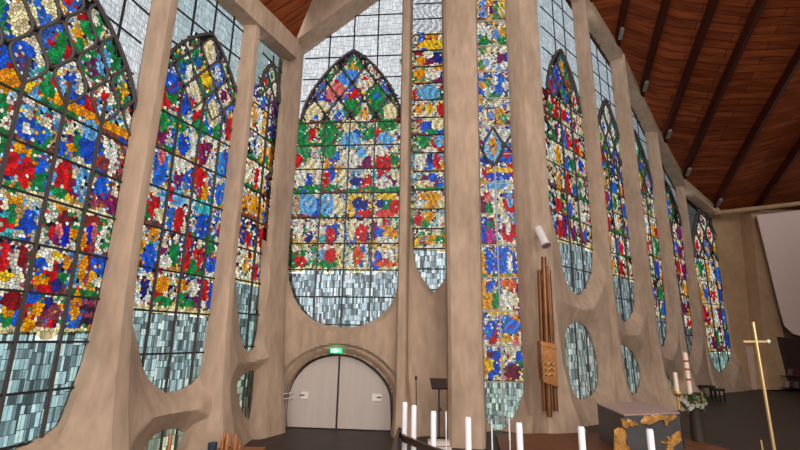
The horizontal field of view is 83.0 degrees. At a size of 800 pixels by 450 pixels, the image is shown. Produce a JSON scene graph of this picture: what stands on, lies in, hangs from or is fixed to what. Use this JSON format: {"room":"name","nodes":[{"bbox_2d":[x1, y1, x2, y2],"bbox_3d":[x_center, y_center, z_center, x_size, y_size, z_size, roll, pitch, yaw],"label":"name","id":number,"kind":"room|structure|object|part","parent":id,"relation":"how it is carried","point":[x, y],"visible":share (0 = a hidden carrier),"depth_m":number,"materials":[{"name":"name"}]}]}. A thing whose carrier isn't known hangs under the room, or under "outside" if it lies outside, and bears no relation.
{"room":"church","nodes":[
{"label":"church","id":0,"kind":"room"},
{"bbox_2d":[14,425,68,449],"bbox_3d":[-6.547,1.434,7.256,0.740,6.526,4.929,-3,-14,14],"label":"wall","id":1,"kind":"structure","parent":0,"point":[50,441],"depth_m":8.20,"materials":[{"name":"concrete"}]},
{"bbox_2d":[0,0,151,449],"bbox_3d":[-6.740,-1.853,8.308,0.110,12.534,5.398,-3,-14,14],"label":"window","id":2,"kind":"structure","parent":1,"relation":"in","point":[45,45],"depth_m":8.65,"materials":[{"name":"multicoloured glass"}]},
{"bbox_2d":[58,0,177,449],"bbox_3d":[-5.709,-1.005,10.068,1.200,12.600,2.300,-4,-15,18],"label":"concrete pier","id":3,"kind":"object","parent":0,"point":[95,416],"visible":1,"depth_m":9.54,"materials":[{"name":"beige concrete"}]},
{"bbox_2d":[129,326,211,449],"bbox_3d":[-5.378,2.361,10.914,0.740,6.525,3.086,-5,-15,22],"label":"wall","id":4,"kind":"structure","parent":0,"point":[152,411],"depth_m":10.29,"materials":[{"name":"concrete"}]},
{"bbox_2d":[146,429,182,449],"bbox_3d":[-5.532,5.179,10.789,0.067,1.295,1.908,-5,-15,22],"label":"window","id":5,"kind":"structure","parent":4,"relation":"in","point":[159,441],"depth_m":10.73,"materials":[{"name":"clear glass"}]},
{"bbox_2d":[133,0,243,392],"bbox_3d":[-5.495,-1.293,12.178,0.094,11.781,3.876,-5,-15,22],"label":"window","id":6,"kind":"structure","parent":4,"relation":"in","point":[170,347],"depth_m":11.88,"materials":[{"name":"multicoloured glass"}]},
{"bbox_2d":[176,25,259,449],"bbox_3d":[-4.485,-0.296,13.256,1.050,12.800,2.350,-4,-15,20],"label":"concrete pier","id":7,"kind":"object","parent":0,"point":[214,372],"visible":0.88,"depth_m":12.50,"materials":[{"name":"beige concrete"}]},
{"bbox_2d":[215,0,263,26],"bbox_3d":[-5.288,-7.103,13.287,0.560,0.800,3.181,-5,-15,22],"label":"trim","id":8,"kind":"structure","parent":0,"point":[246,12],"depth_m":14.04,"materials":[{"name":"concrete"}]},
{"bbox_2d":[230,240,269,444],"bbox_3d":[-4.476,3.210,13.227,0.740,6.020,2.108,-3,-15,17],"label":"wall","id":9,"kind":"structure","parent":0,"point":[242,361],"depth_m":13.29,"materials":[{"name":"concrete"}]},
{"bbox_2d":[237,371,253,418],"bbox_3d":[-4.584,5.258,13.518,0.067,2.457,1.736,-3,-15,17],"label":"window","id":10,"kind":"structure","parent":9,"relation":"in","point":[245,383],"depth_m":13.53,"materials":[{"name":"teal glass"}]},
{"bbox_2d":[235,40,282,350],"bbox_3d":[-4.669,-1.242,14.468,0.114,10.757,2.459,-3,-15,17],"label":"window","id":11,"kind":"structure","parent":9,"relation":"in","point":[266,98],"depth_m":14.65,"materials":[{"name":"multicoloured glass"}]},
{"bbox_2d":[247,44,303,438],"bbox_3d":[-4.038,-0.266,15.636,0.670,13.900,1.500,-5,-15,24],"label":"concrete pier","id":12,"kind":"object","parent":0,"point":[267,416],"visible":0.88,"depth_m":15.23,"materials":[{"name":"beige concrete"}]},
{"bbox_2d":[259,6,298,60],"bbox_3d":[-4.373,-6.616,15.710,0.560,1.050,2.253,-3,-15,17],"label":"trim","id":13,"kind":"structure","parent":0,"point":[273,33],"depth_m":15.60,"materials":[{"name":"concrete"}]},
{"bbox_2d":[259,0,311,37],"bbox_3d":[-1.535,-12.694,9.900,10.513,8.650,17.126,1,-14,0],"label":"ceiling","id":14,"kind":"structure","parent":0,"point":[291,13],"depth_m":15.63,"materials":[{"name":"brown wood"}]},
{"bbox_2d":[297,0,377,53],"bbox_3d":[-0.977,-10.015,18.302,5.900,6.251,0.960,0,-14,5],"label":"trim","id":15,"kind":"structure","parent":0,"point":[323,18],"depth_m":17.68,"materials":[{"name":"concrete"}]},
{"bbox_2d":[283,227,446,436],"bbox_3d":[-1.123,3.418,15.492,5.982,6.821,0.660,0,-14,5],"label":"wall","id":16,"kind":"structure","parent":0,"point":[306,339],"depth_m":15.09,"materials":[{"name":"concrete"}]},
{"bbox_2d":[330,348,342,352],"bbox_3d":[-2.139,4.221,15.194,0.360,0.150,0.307,0,-14,5],"label":"exit sign","id":17,"kind":"object","parent":16,"relation":"attached to","point":[332,350],"visible":1,"depth_m":15.07,"materials":[{"name":"green plastic"}]},
{"bbox_2d":[284,354,391,430],"bbox_3d":[-2.001,5.431,15.259,4.154,2.770,0.798,1,-14,0],"label":"door","id":18,"kind":"structure","parent":16,"relation":"in","point":[332,391],"depth_m":15.19,"materials":[{"name":"painted wood"},{"name":"black metal"}]},
{"bbox_3d":[-3.219,5.753,15.271,0.238,0.220,0.050,0,-14,5],"label":"lock plate","id":19,"kind":"part","parent":18,"relation":"part of","materials":[{"name":"beige metal"}]},
{"bbox_3d":[-0.766,5.741,15.051,0.331,0.220,0.050,0,-14,5],"label":"lock plate","id":20,"kind":"part","parent":18,"relation":"part of","materials":[{"name":"beige metal"}]},
{"bbox_2d":[288,0,414,326],"bbox_3d":[-1.902,-3.264,17.137,4.985,14.716,0.095,0,-14,5],"label":"window","id":21,"kind":"structure","parent":16,"relation":"in","point":[365,193],"depth_m":16.84,"materials":[{"name":"multicoloured glass"}]},
{"bbox_2d":[400,0,445,290],"bbox_3d":[1.276,-4.999,17.294,2.621,15.865,0.057,0,-14,5],"label":"window","id":22,"kind":"structure","parent":16,"relation":"in","point":[427,96],"depth_m":16.85,"materials":[{"name":"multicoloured glass"}]},
{"bbox_2d":[390,0,424,437],"bbox_3d":[0.460,-2.707,16.486,1.206,19.200,0.784,1,-14,0],"label":"concrete pier","id":23,"kind":"object","parent":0,"point":[402,390],"visible":0.8,"depth_m":15.55,"materials":[{"name":"beige concrete"}]},
{"bbox_2d":[442,0,486,448],"bbox_3d":[2.147,-3.505,15.850,1.400,20.500,1.750,-1,-14,8],"label":"concrete pier","id":24,"kind":"object","parent":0,"point":[462,194],"visible":0.98,"depth_m":14.23,"materials":[{"name":"beige concrete"}]},
{"bbox_2d":[486,392,532,433],"bbox_3d":[3.273,3.481,15.853,3.310,7.020,0.570,0,-14,4],"label":"wall","id":25,"kind":"structure","parent":0,"point":[521,415],"depth_m":15.09,"materials":[{"name":"concrete"}]},
{"bbox_2d":[477,0,523,429],"bbox_3d":[3.673,-2.820,17.615,2.992,20.859,0.100,0,-14,4],"label":"window","id":26,"kind":"structure","parent":25,"relation":"in","point":[503,363],"depth_m":16.91,"materials":[{"name":"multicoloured glass"}]},
{"bbox_2d":[244,389,799,449],"bbox_3d":[14.900,5.867,10.152,54.000,0.001,46.405,1,-14,0],"label":"floor","id":27,"kind":"structure","parent":0,"point":[739,423],"depth_m":15.06,"materials":[{"name":"grey stone"}]},
{"bbox_2d":[167,434,172,449],"bbox_3d":[-5.107,5.048,9.957,0.090,0.819,0.090,1,-14,0],"label":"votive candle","id":28,"kind":"object","parent":27,"relation":"on","point":[169,443],"visible":1,"depth_m":9.99,"materials":[{"name":"orange wax"}]},
{"bbox_2d":[208,442,217,449],"bbox_3d":[-4.416,5.377,10.600,0.220,0.512,0.214,1,-14,0],"label":"bin","id":29,"kind":"object","parent":27,"relation":"on","point":[211,445],"visible":1,"depth_m":10.57,"materials":[{"name":"blue plastic"}]},
{"bbox_2d":[216,446,265,449],"bbox_3d":[-3.762,5.460,10.608,1.070,0.378,0.450,1,-14,0],"label":"rack","id":30,"kind":"object","parent":27,"relation":"on","point":[229,448],"visible":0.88,"depth_m":10.69,"materials":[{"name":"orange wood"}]},
{"bbox_2d":[220,438,224,448],"bbox_3d":[-4.186,5.149,10.657,0.076,0.235,0.076,1,-14,0],"label":"votive candle","id":31,"kind":"object","parent":30,"relation":"on","point":[222,439],"visible":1,"depth_m":10.63,"materials":[{"name":"orange wax"}]},
{"bbox_2d":[223,430,226,447],"bbox_3d":[-4.181,5.097,10.773,0.076,0.392,0.076,1,-14,0],"label":"votive candle","id":32,"kind":"object","parent":30,"relation":"on","point":[225,431],"visible":0.82,"depth_m":10.76,"materials":[{"name":"orange wax"}]},
{"bbox_2d":[225,434,229,449],"bbox_3d":[-4.049,5.081,10.592,0.076,0.340,0.076,1,-14,0],"label":"votive candle","id":33,"kind":"object","parent":30,"relation":"on","point":[227,435],"visible":1,"depth_m":10.57,"materials":[{"name":"orange wax"}]},
{"bbox_2d":[230,433,234,447],"bbox_3d":[-3.983,5.131,10.765,0.076,0.328,0.076,1,-14,0],"label":"votive candle","id":34,"kind":"object","parent":30,"relation":"on","point":[233,434],"visible":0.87,"depth_m":10.74,"materials":[{"name":"orange wax"}]},
{"bbox_2d":[233,434,237,448],"bbox_3d":[-3.888,5.110,10.668,0.076,0.327,0.076,1,-14,0],"label":"votive candle","id":35,"kind":"object","parent":30,"relation":"on","point":[235,435],"visible":1,"depth_m":10.64,"materials":[{"name":"orange wax"}]},
{"bbox_2d":[415,376,417,449],"bbox_3d":[0.418,5.056,12.039,0.300,1.992,0.300,1,-14,0],"label":"microphone stand","id":36,"kind":"object","parent":27,"relation":"on","point":[415,376],"visible":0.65,"depth_m":12.15,"materials":[{"name":"black metal"}]},
{"bbox_2d":[392,427,443,449],"bbox_3d":[1.244,3.125,3.822,2.998,1.815,4.576,1,-14,0],"label":"rail","id":37,"kind":"object","parent":27,"relation":"on","point":[399,437],"visible":0.98,"depth_m":5.39,"materials":[{"name":"brown wood"}]},
{"bbox_3d":[-0.009,3.635,5.822,0.037,1.745,0.037,1,-14,0],"label":"leg","id":38,"kind":"part","parent":37,"relation":"part of","materials":[{"name":"brown wood"}]},
{"bbox_2d":[402,402,407,449],"bbox_3d":[0.057,2.704,5.718,0.066,0.904,0.066,1,-14,0],"label":"candle","id":39,"kind":"object","parent":37,"relation":"on","point":[404,404],"visible":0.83,"depth_m":5.74,"materials":[{"name":"white wax"}]},
{"bbox_2d":[411,405,416,449],"bbox_3d":[0.167,2.661,5.523,0.066,0.897,0.066,1,-14,0],"label":"candle","id":40,"kind":"object","parent":37,"relation":"on","point":[413,407],"visible":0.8,"depth_m":5.56,"materials":[{"name":"white wax"}]},
{"bbox_2d":[431,410,435,446],"bbox_3d":[0.381,2.572,5.134,0.066,0.890,0.066,1,-14,0],"label":"candle","id":41,"kind":"object","parent":37,"relation":"on","point":[433,413],"visible":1,"depth_m":5.17,"materials":[{"name":"white wax"}]},
{"bbox_2d":[465,417,471,449],"bbox_3d":[0.722,2.479,4.746,0.066,0.895,0.066,1,-14,0],"label":"candle","id":42,"kind":"object","parent":37,"relation":"on","point":[468,441],"visible":1,"depth_m":4.79,"materials":[{"name":"white wax"}]},
{"bbox_2d":[516,421,522,449],"bbox_3d":[1.218,2.446,4.550,0.066,0.882,0.066,1,-14,0],"label":"candle","id":43,"kind":"object","parent":37,"relation":"on","point":[519,430],"visible":1,"depth_m":4.60,"materials":[{"name":"white wax"}]},
{"bbox_2d":[578,425,585,449],"bbox_3d":[1.816,2.438,4.452,0.066,0.872,0.066,1,-14,0],"label":"candle","id":44,"kind":"object","parent":37,"relation":"on","point":[581,430],"visible":1,"depth_m":4.50,"materials":[{"name":"white wax"}]},
{"bbox_2d":[646,427,654,449],"bbox_3d":[2.505,2.456,4.451,0.066,0.859,0.066,1,-14,0],"label":"candle","id":45,"kind":"object","parent":37,"relation":"on","point":[649,432],"visible":1,"depth_m":4.51,"materials":[{"name":"white wax"}]},
{"bbox_2d":[430,378,447,438],"bbox_3d":[1.035,5.097,12.021,0.475,1.924,0.420,1,-14,0],"label":"lectern","id":46,"kind":"object","parent":27,"relation":"on","point":[436,383],"visible":1,"depth_m":12.09,"materials":[{"name":"black"}]},
{"bbox_2d":[428,439,451,449],"bbox_3d":[0.964,5.655,11.285,0.747,0.485,0.420,1,-14,0],"label":"steps","id":47,"kind":"structure","parent":27,"relation":"on","point":[440,443],"depth_m":11.28,"materials":[{"name":"beige stone"}]},
{"bbox_2d":[445,411,446,449],"bbox_3d":[0.891,4.434,8.693,0.240,1.606,0.240,1,-14,0],"label":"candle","id":48,"kind":"object","parent":27,"relation":"on","point":[445,411],"visible":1,"depth_m":8.81,"materials":[{"name":"white wax"}]},
{"bbox_2d":[491,420,492,449],"bbox_3d":[1.778,4.522,8.675,0.240,1.455,0.240,1,-14,0],"label":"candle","id":49,"kind":"object","parent":27,"relation":"on","point":[491,420],"visible":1,"depth_m":8.77,"materials":[{"name":"white wax"}]},
{"bbox_2d":[508,418,510,449],"bbox_3d":[2.123,4.508,8.680,0.240,1.498,0.240,1,-14,0],"label":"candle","id":50,"kind":"object","parent":27,"relation":"on","point":[508,418],"visible":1,"depth_m":8.78,"materials":[{"name":"white wax"}]},
{"bbox_2d":[496,433,728,449],"bbox_3d":[5.521,5.816,10.897,7.165,0.140,7.314,1,-14,0],"label":"podium","id":51,"kind":"object","parent":27,"relation":"on","point":[531,441],"visible":0.69,"depth_m":12.95,"materials":[{"name":"brown wood"}]},
{"bbox_2d":[596,402,683,449],"bbox_3d":[6.496,5.850,12.680,2.394,1.355,2.805,1,-14,0],"label":"altar","id":52,"kind":"object","parent":51,"relation":"on","point":[622,425],"visible":1,"depth_m":11.88,"materials":[{"name":"grey stone"}]},
{"bbox_2d":[672,372,685,448],"bbox_3d":[7.886,5.278,12.738,0.300,2.150,0.292,1,-14,0],"label":"candle","id":53,"kind":"object","parent":27,"relation":"on","point":[676,392],"visible":0.98,"depth_m":12.78,"materials":[{"name":"beige wax"}]},
{"bbox_2d":[683,352,693,403],"bbox_3d":[9.106,5.375,14.161,0.440,2.688,0.440,1,-14,0],"label":"paschal candle","id":54,"kind":"object","parent":27,"relation":"on","point":[685,355],"visible":0.59,"depth_m":14.28,"materials":[{"name":"beige wax"}]},
{"bbox_2d":[679,391,706,442],"bbox_3d":[8.869,5.805,13.573,0.789,1.562,0.881,-6,-15,25],"label":"flower arrangement","id":55,"kind":"object","parent":27,"relation":"on","point":[697,431],"visible":1,"depth_m":13.51,"materials":[{"name":"brown"}]},
{"bbox_2d":[693,392,707,405],"bbox_3d":[14.731,8.589,22.330,0.600,0.570,0.440,1,-14,0],"label":"stool","id":56,"kind":"object","parent":27,"relation":"on","point":[695,393],"visible":0.53,"depth_m":22.17,"materials":[{"name":"black wood"}]},
{"bbox_3d":[14.735,8.370,22.384,0.600,0.120,0.440,1,-14,0],"label":"seat","id":57,"kind":"part","parent":56,"relation":"part of","materials":[{"name":"black wood"}]},
{"bbox_2d":[697,385,715,398],"bbox_3d":[17.006,9.286,25.192,0.950,0.670,0.440,1,-14,0],"label":"stool","id":58,"kind":"object","parent":27,"relation":"on","point":[698,386],"visible":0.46,"depth_m":25.05,"materials":[{"name":"black wood"}]},
{"bbox_3d":[17.010,9.019,25.258,0.950,0.120,0.440,1,-14,0],"label":"seat","id":59,"kind":"part","parent":58,"relation":"part of","materials":[{"name":"black metal"}]},
{"bbox_2d":[710,388,725,402],"bbox_3d":[16.602,8.884,23.597,0.500,0.670,0.440,1,-14,0],"label":"stool","id":60,"kind":"object","parent":27,"relation":"on","point":[711,389],"visible":1,"depth_m":23.46,"materials":[{"name":"black wood"}]},
{"bbox_3d":[16.607,8.617,23.663,0.500,0.120,0.440,1,-14,0],"label":"seat","id":61,"kind":"part","parent":60,"relation":"part of","materials":[{"name":"black wood"}]},
{"bbox_2d":[742,322,775,449],"bbox_3d":[6.869,3.546,8.423,0.435,3.402,0.435,-13,-19,43],"label":"processional cross","id":62,"kind":"object","parent":27,"relation":"on","point":[756,341],"visible":1,"depth_m":8.54,"materials":[{"name":"gold metal"}]},
{"bbox_2d":[777,337,799,388],"bbox_3d":[27.186,9.352,30.397,5.492,3.472,1.220,3,-14,-10],"label":"organ case","id":63,"kind":"object","parent":27,"relation":"on","point":[789,348],"visible":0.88,"depth_m":29.95,"materials":[{"name":"black wood"}]},
{"bbox_2d":[785,381,789,386],"bbox_3d":[25.067,10.289,29.272,0.283,0.368,0.160,3,-14,-10],"label":"book","id":64,"kind":"object","parent":63,"relation":"on","point":[787,383],"visible":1,"depth_m":29.21,"materials":[{"name":"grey paper"}]},
{"bbox_2d":[788,369,792,374],"bbox_3d":[25.474,9.593,29.518,0.287,0.374,0.160,3,-14,-10],"label":"book","id":65,"kind":"object","parent":63,"relation":"on","point":[790,371],"visible":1,"depth_m":29.46,"materials":[{"name":"grey paper"}]},
{"bbox_2d":[794,382,798,387],"bbox_3d":[25.736,10.389,29.372,0.287,0.368,0.160,3,-14,-10],"label":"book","id":66,"kind":"object","parent":63,"relation":"on","point":[796,384],"visible":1,"depth_m":29.31,"materials":[{"name":"grey paper"}]},
{"bbox_2d":[794,370,798,375],"bbox_3d":[25.919,9.678,29.580,0.290,0.374,0.160,3,-14,-10],"label":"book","id":67,"kind":"object","parent":63,"relation":"on","point":[796,372],"visible":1,"depth_m":29.52,"materials":[{"name":"red paper"}]},
{"bbox_2d":[504,0,587,433],"bbox_3d":[5.527,-3.567,17.440,2.250,21.500,1.150,5,-15,-17],"label":"concrete pier","id":68,"kind":"object","parent":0,"point":[528,143],"visible":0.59,"depth_m":16.50,"materials":[{"name":"beige concrete"}]},
{"bbox_2d":[534,225,550,248],"bbox_3d":[4.844,0.431,15.554,0.341,0.830,0.810,5,-15,-17],"label":"spotlight","id":69,"kind":"object","parent":68,"relation":"attached to","point":[540,233],"visible":1,"depth_m":15.33,"materials":[{"name":"grey plastic"}]},
{"bbox_2d":[537,257,558,416],"bbox_3d":[4.780,3.532,14.686,0.570,5.041,0.491,1,-14,0],"label":"sculpture","id":70,"kind":"object","parent":68,"relation":"attached to","point":[547,355],"visible":1,"depth_m":14.54,"materials":[{"name":"brown wood"}]},
{"bbox_2d":[550,211,619,426],"bbox_3d":[7.009,3.457,17.572,5.155,8.020,0.720,13,-19,-41],"label":"wall","id":71,"kind":"structure","parent":0,"point":[590,308],"depth_m":18.11,"materials":[{"name":"concrete"}]},
{"bbox_2d":[537,0,593,294],"bbox_3d":[7.357,-4.851,20.209,4.863,16.365,0.152,14,-19,-41],"label":"window","id":72,"kind":"structure","parent":71,"relation":"in","point":[569,203],"depth_m":19.89,"materials":[{"name":"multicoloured glass"}]},
{"bbox_2d":[565,322,597,398],"bbox_3d":[7.141,5.267,17.675,3.346,3.575,0.067,14,-19,-41],"label":"window","id":73,"kind":"structure","parent":71,"relation":"in","point":[581,361],"depth_m":17.62,"materials":[{"name":"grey glass"}]},
{"bbox_2d":[572,0,633,401],"bbox_3d":[9.211,-1.960,20.485,1.000,19.971,1.300,14,-19,-41],"label":"concrete pier","id":74,"kind":"object","parent":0,"point":[596,190],"visible":0.59,"depth_m":20.71,"materials":[{"name":"beige concrete"}]},
{"bbox_2d":[586,0,622,61],"bbox_3d":[10.723,-10.527,24.373,4.320,1.923,0.680,14,-19,-41],"label":"trim","id":75,"kind":"structure","parent":0,"point":[599,30],"depth_m":24.35,"materials":[{"name":"concrete"}]},
{"bbox_2d":[617,289,659,405],"bbox_3d":[10.443,4.298,20.724,4.333,8.021,0.729,13,-18,-40],"label":"wall","id":76,"kind":"structure","parent":0,"point":[634,333],"depth_m":21.16,"materials":[{"name":"concrete"}]},
{"bbox_2d":[589,31,634,321],"bbox_3d":[10.568,-2.952,22.868,4.956,16.005,0.152,14,-19,-41],"label":"window","id":77,"kind":"structure","parent":76,"relation":"in","point":[621,258],"depth_m":22.98,"materials":[{"name":"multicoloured glass"}]},
{"bbox_2d":[621,345,639,394],"bbox_3d":[10.491,6.658,20.587,3.017,2.820,0.067,14,-19,-41],"label":"window","id":78,"kind":"structure","parent":76,"relation":"in","point":[632,372],"depth_m":20.71,"materials":[{"name":"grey glass"}]},
{"bbox_2d":[622,51,657,132],"bbox_3d":[13.909,-7.661,26.785,4.530,3.471,0.680,14,-19,-41],"label":"trim","id":79,"kind":"structure","parent":0,"point":[639,105],"depth_m":26.91,"materials":[{"name":"concrete"}]},
{"bbox_2d":[610,54,685,410],"bbox_3d":[12.432,-0.551,23.091,1.000,18.598,1.550,14,-19,-41],"label":"concrete pier","id":80,"kind":"object","parent":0,"point":[642,282],"visible":0.75,"depth_m":23.11,"materials":[{"name":"beige concrete"}]},
{"bbox_2d":[657,126,686,186],"bbox_3d":[17.263,-4.296,29.244,4.800,2.864,0.680,14,-19,-41],"label":"trim","id":81,"kind":"structure","parent":0,"point":[671,166],"depth_m":29.30,"materials":[{"name":"concrete"}]},
{"bbox_2d":[645,132,703,401],"bbox_3d":[15.621,1.687,25.827,1.000,15.678,1.300,14,-19,-41],"label":"concrete pier","id":82,"kind":"object","parent":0,"point":[652,140],"visible":0.66,"depth_m":26.14,"materials":[{"name":"beige concrete"}]},
{"bbox_2d":[652,278,713,400],"bbox_3d":[15.434,5.741,25.154,9.330,7.520,0.710,14,-19,-41],"label":"wall","id":83,"kind":"structure","parent":0,"point":[698,362],"depth_m":25.60,"materials":[{"name":"concrete"}]},
{"bbox_2d":[631,106,666,345],"bbox_3d":[13.687,-1.015,25.430,5.080,16.018,0.152,14,-19,-41],"label":"window","id":84,"kind":"structure","parent":83,"relation":"in","point":[646,182],"depth_m":25.85,"materials":[{"name":"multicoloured glass"}]},
{"bbox_2d":[666,374,672,387],"bbox_3d":[13.980,8.066,23.674,2.252,1.935,0.001,14,-19,-41],"label":"window","id":85,"kind":"structure","parent":83,"relation":"in","point":[669,380],"depth_m":23.92,"materials":[{"name":"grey glass"}]},
{"bbox_2d":[662,164,693,355],"bbox_3d":[17.034,1.401,28.102,5.310,13.709,0.170,14,-19,-41],"label":"window","id":86,"kind":"structure","parent":83,"relation":"in","point":[675,220],"depth_m":28.65,"materials":[{"name":"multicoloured glass"}]},
{"bbox_2d":[592,0,799,209],"bbox_3d":[19.628,-12.695,20.631,70.835,23.028,21.435,11,-17,-36],"label":"ceiling","id":87,"kind":"structure","parent":0,"point":[775,38],"depth_m":25.32,"materials":[{"name":"brown wood"}]},
{"bbox_2d":[615,0,629,46],"bbox_3d":[9.146,-18.476,12.983,0.271,10.600,28.681,-2,-14,12],"label":"roof beam","id":88,"kind":"structure","parent":87,"relation":"attached to","point":[624,4],"depth_m":24.11,"materials":[{"name":"brown wood"}]},
{"bbox_2d":[639,0,670,97],"bbox_3d":[11.299,-16.093,14.510,0.271,10.599,28.681,-2,-14,12],"label":"roof beam","id":89,"kind":"structure","parent":87,"relation":"attached to","point":[664,7],"depth_m":24.16,"materials":[{"name":"brown wood"}]},
{"bbox_2d":[663,0,718,142],"bbox_3d":[13.671,-13.690,16.243,0.271,10.599,28.681,-2,-14,12],"label":"roof beam","id":90,"kind":"structure","parent":87,"relation":"attached to","point":[711,7],"depth_m":24.12,"materials":[{"name":"brown wood"}]},
{"bbox_2d":[682,0,767,179],"bbox_3d":[15.975,-11.586,17.980,0.271,10.600,28.681,-2,-14,12],"label":"roof beam","id":91,"kind":"structure","parent":87,"relation":"attached to","point":[759,5],"depth_m":24.10,"materials":[{"name":"brown wood"}]},
{"bbox_2d":[713,45,799,207],"bbox_3d":[19.337,-9.703,19.873,0.271,10.599,28.681,-2,-14,12],"label":"roof beam","id":92,"kind":"structure","parent":87,"relation":"attached to","point":[794,63],"depth_m":26.01,"materials":[{"name":"brown wood"}]},
{"bbox_2d":[753,138,799,206],"bbox_3d":[23.423,-8.325,22.299,0.271,10.599,28.681,-2,-14,12],"label":"roof beam","id":93,"kind":"structure","parent":87,"relation":"attached to","point":[795,150],"depth_m":29.95,"materials":[{"name":"brown wood"}]},
{"bbox_2d":[756,210,799,335],"bbox_3d":[28.740,3.263,31.590,7.406,9.745,0.060,3,-14,-10],"label":"screen","id":94,"kind":"object","parent":87,"relation":"hanging from","point":[780,232],"visible":1,"depth_m":31.39,"materials":[{"name":"beige"}]},
{"bbox_2d":[675,186,722,394],"bbox_3d":[18.961,3.678,28.813,0.900,13.364,0.988,12,-17,-37],"label":"concrete pier","id":95,"kind":"object","parent":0,"point":[680,191],"visible":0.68,"depth_m":29.28,"materials":[{"name":"beige concrete"}]},
{"bbox_2d":[699,287,748,392],"bbox_3d":[20.708,7.377,29.309,4.600,6.522,0.711,10,-16,-32],"label":"wall","id":96,"kind":"structure","parent":0,"point":[731,379],"depth_m":29.31,"materials":[{"name":"concrete"}]},
{"bbox_2d":[686,198,730,371],"bbox_3d":[21.340,4.055,30.874,4.632,12.180,0.245,10,-16,-31],"label":"window","id":97,"kind":"structure","parent":96,"relation":"in","point":[701,227],"depth_m":30.69,"materials":[{"name":"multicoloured glass"}]},
{"bbox_2d":[711,210,799,388],"bbox_3d":[30.403,4.429,33.110,16.000,14.359,0.120,3,-14,-10],"label":"wall","id":98,"kind":"structure","parent":0,"point":[727,227],"depth_m":31.89,"materials":[{"name":"beige concrete"}]},
{"bbox_2d":[684,180,720,218],"bbox_3d":[20.865,-1.769,31.579,4.600,1.896,0.680,10,-16,-32],"label":"trim","id":99,"kind":"structure","parent":98,"relation":"attached to","point":[695,196],"depth_m":31.38,"materials":[{"name":"concrete"}]},
{"bbox_2d":[745,346,761,389],"bbox_3d":[24.197,9.640,30.550,1.370,2.804,0.110,3,-14,-10],"label":"door","id":100,"kind":"structure","parent":98,"relation":"in","point":[749,349],"depth_m":30.51,"materials":[{"name":"beige metal"}]},
{"bbox_2d":[714,201,799,214],"bbox_3d":[26.481,-1.306,32.091,8.582,1.500,0.405,1,-14,-2],"label":"trim","id":101,"kind":"structure","parent":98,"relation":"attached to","point":[790,204],"depth_m":31.92,"materials":[{"name":"beige concrete"}]},
{"bbox_2d":[740,211,788,389],"bbox_3d":[24.946,4.954,31.537,1.954,12.269,1.100,3,-14,-10],"label":"pillar","id":102,"kind":"structure","parent":0,"point":[762,300],"depth_m":30.99,"materials":[{"name":"beige concrete"}]}
]}

